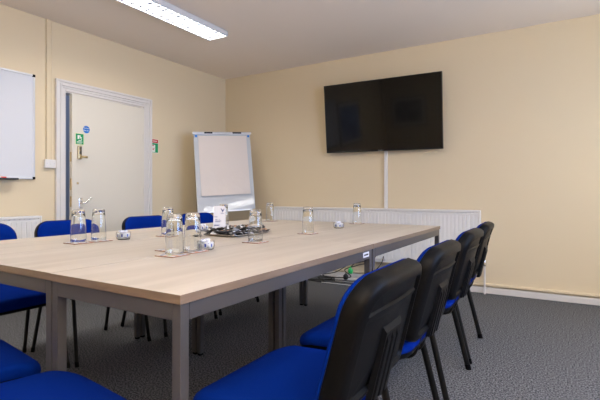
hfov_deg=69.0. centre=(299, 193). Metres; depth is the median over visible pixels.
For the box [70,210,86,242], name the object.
tumbler
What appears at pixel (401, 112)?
television
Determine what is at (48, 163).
light switch
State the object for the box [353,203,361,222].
tumbler
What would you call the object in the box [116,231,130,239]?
bowl
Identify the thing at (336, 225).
bowl
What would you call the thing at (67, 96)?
wall
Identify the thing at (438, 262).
chair
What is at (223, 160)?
flip chart
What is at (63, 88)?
trim
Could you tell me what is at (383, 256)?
power cable
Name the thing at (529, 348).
floor
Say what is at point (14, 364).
chair
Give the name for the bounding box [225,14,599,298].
wall
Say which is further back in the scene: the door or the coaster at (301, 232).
the door
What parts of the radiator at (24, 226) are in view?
casing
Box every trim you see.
[46,19,52,159]
[55,78,151,219]
[334,269,599,297]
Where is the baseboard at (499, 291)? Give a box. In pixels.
[324,271,599,305]
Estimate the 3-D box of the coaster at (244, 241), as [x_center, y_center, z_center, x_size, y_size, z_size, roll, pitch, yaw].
[-0.224,0.245,2.196,0.097,0.005,0.097,0,0,29]
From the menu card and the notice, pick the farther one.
the notice
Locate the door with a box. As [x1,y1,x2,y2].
[69,93,144,230]
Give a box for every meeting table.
[0,229,197,354]
[0,233,274,370]
[50,238,372,399]
[140,219,302,336]
[201,221,368,305]
[279,223,439,346]
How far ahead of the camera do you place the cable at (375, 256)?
4.89 m
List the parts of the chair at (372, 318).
seat, backrest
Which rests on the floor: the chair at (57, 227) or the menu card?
the chair at (57, 227)
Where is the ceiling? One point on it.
(264, 36)
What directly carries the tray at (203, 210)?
on the flip chart
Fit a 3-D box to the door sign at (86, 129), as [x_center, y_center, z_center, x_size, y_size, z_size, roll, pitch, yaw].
[-2.082,-0.620,4.256,0.003,0.072,0.072,0,0,29]
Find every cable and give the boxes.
[308,256,375,281]
[310,256,383,281]
[310,261,363,279]
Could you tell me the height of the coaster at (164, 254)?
0.005 m
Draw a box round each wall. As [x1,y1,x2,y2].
[0,4,224,221]
[66,95,68,219]
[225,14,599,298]
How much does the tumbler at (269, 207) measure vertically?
0.160 m
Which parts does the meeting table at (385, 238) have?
leg, leg, frame, leg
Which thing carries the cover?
attached to the wall at (521, 106)
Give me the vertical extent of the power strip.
0.047 m
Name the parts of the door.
latch plate, handle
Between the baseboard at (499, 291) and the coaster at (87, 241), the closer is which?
the coaster at (87, 241)
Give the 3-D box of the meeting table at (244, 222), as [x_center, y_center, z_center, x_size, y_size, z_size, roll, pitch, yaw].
[-0.542,0.624,3.475,0.542,0.752,1.359,0,0,31]
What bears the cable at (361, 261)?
on the floor
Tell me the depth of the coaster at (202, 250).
1.81 m
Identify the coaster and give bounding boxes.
[63,241,92,244]
[87,239,112,241]
[155,253,189,257]
[184,249,208,253]
[242,241,268,243]
[297,232,317,234]
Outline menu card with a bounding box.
[213,206,225,227]
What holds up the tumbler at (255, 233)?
on the coaster at (244, 241)
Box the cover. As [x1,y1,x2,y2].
[384,151,387,207]
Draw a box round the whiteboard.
[0,67,34,179]
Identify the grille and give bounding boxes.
[0,218,39,220]
[277,208,478,213]
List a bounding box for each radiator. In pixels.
[0,216,41,238]
[274,206,485,293]
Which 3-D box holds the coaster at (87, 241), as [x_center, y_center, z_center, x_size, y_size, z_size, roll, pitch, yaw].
[-1.097,0.245,2.161,0.097,0.005,0.097,0,0,31]
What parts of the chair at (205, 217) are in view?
backrest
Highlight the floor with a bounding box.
[0,275,599,399]
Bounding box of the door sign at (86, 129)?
[83,126,89,132]
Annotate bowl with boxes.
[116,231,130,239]
[200,225,208,230]
[201,240,214,249]
[333,222,343,227]
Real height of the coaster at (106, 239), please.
0.005 m
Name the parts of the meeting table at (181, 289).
leg, leg, frame, leg, leg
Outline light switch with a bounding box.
[44,159,55,167]
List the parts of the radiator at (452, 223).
panel, panel, casing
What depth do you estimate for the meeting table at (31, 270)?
1.68 m
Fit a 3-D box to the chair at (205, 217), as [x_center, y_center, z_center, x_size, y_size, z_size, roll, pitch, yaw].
[-0.756,0.594,3.941,0.588,0.820,0.535,0,0,31]
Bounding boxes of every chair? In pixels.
[0,223,69,367]
[0,339,40,382]
[0,371,126,399]
[30,219,150,367]
[120,215,217,336]
[182,212,259,314]
[193,258,421,399]
[300,239,460,399]
[429,228,483,399]
[456,221,493,363]
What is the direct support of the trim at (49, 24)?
attached to the wall at (186, 100)
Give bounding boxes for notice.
[152,139,157,152]
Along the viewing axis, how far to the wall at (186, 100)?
4.61 m
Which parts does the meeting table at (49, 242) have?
leg, leg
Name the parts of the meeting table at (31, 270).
frame, leg, leg, leg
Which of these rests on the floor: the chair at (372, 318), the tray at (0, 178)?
the chair at (372, 318)
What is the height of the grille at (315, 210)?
0.012 m
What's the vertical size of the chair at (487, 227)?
0.820 m
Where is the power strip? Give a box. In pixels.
[335,276,357,282]
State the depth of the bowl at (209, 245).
1.89 m
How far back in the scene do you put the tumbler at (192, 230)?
1.82 m
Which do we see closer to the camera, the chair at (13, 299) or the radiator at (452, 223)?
the chair at (13, 299)
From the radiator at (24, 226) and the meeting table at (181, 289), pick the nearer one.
the meeting table at (181, 289)
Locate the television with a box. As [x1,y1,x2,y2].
[324,71,443,152]
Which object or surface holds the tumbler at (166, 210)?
on the coaster
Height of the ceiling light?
0.048 m
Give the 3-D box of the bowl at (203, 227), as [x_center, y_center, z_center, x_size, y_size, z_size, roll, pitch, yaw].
[-0.639,0.228,2.872,0.076,0.038,0.076,0,0,31]
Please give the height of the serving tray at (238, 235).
0.014 m
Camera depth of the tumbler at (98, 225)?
2.23 m
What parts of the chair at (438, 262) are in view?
seat, leg, leg, backrest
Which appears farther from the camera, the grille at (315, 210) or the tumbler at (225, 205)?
the grille at (315, 210)
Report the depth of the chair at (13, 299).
2.37 m
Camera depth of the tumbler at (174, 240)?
1.72 m
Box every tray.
[0,178,18,179]
[202,209,250,212]
[203,231,269,236]
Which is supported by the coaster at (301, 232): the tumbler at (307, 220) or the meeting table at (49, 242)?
the tumbler at (307, 220)
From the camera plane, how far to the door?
4.47 m
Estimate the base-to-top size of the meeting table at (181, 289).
0.752 m
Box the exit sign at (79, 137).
[75,133,83,144]
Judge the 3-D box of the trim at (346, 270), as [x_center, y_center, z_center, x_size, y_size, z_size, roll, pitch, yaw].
[1.434,0.913,4.618,5.810,0.026,0.028,0,0,31]
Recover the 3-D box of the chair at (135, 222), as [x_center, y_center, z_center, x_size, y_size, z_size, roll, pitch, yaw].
[-1.038,0.594,3.404,0.588,0.820,0.535,0,0,31]
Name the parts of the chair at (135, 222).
leg, backrest, leg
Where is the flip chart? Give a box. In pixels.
[192,132,254,212]
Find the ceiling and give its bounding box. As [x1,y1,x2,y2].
[0,0,599,78]
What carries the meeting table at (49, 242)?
on the floor
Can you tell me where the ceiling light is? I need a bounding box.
[116,0,227,40]
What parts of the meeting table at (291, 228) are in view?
leg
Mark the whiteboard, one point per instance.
(17, 88)
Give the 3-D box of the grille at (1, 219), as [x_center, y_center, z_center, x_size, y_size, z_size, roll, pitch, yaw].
[-2.605,0.226,3.367,0.008,0.012,1.171,0,0,31]
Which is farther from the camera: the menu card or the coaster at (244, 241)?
the menu card
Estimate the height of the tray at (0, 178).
0.014 m
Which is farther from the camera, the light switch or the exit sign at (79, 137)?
the exit sign at (79, 137)
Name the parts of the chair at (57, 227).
leg, backrest, leg, leg, leg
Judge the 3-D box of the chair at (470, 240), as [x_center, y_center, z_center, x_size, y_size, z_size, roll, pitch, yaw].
[0.656,0.594,2.354,0.588,0.820,0.535,0,0,31]
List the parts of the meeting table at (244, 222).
leg, leg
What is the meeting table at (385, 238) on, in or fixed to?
on the floor
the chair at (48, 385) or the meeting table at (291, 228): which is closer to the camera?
the chair at (48, 385)
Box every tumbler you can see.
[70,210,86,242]
[91,209,105,240]
[161,207,172,235]
[165,213,183,254]
[184,212,201,251]
[220,204,228,225]
[248,209,262,241]
[266,202,273,220]
[302,206,313,232]
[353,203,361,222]
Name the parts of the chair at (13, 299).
backrest, seat, leg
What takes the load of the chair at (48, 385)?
on the floor

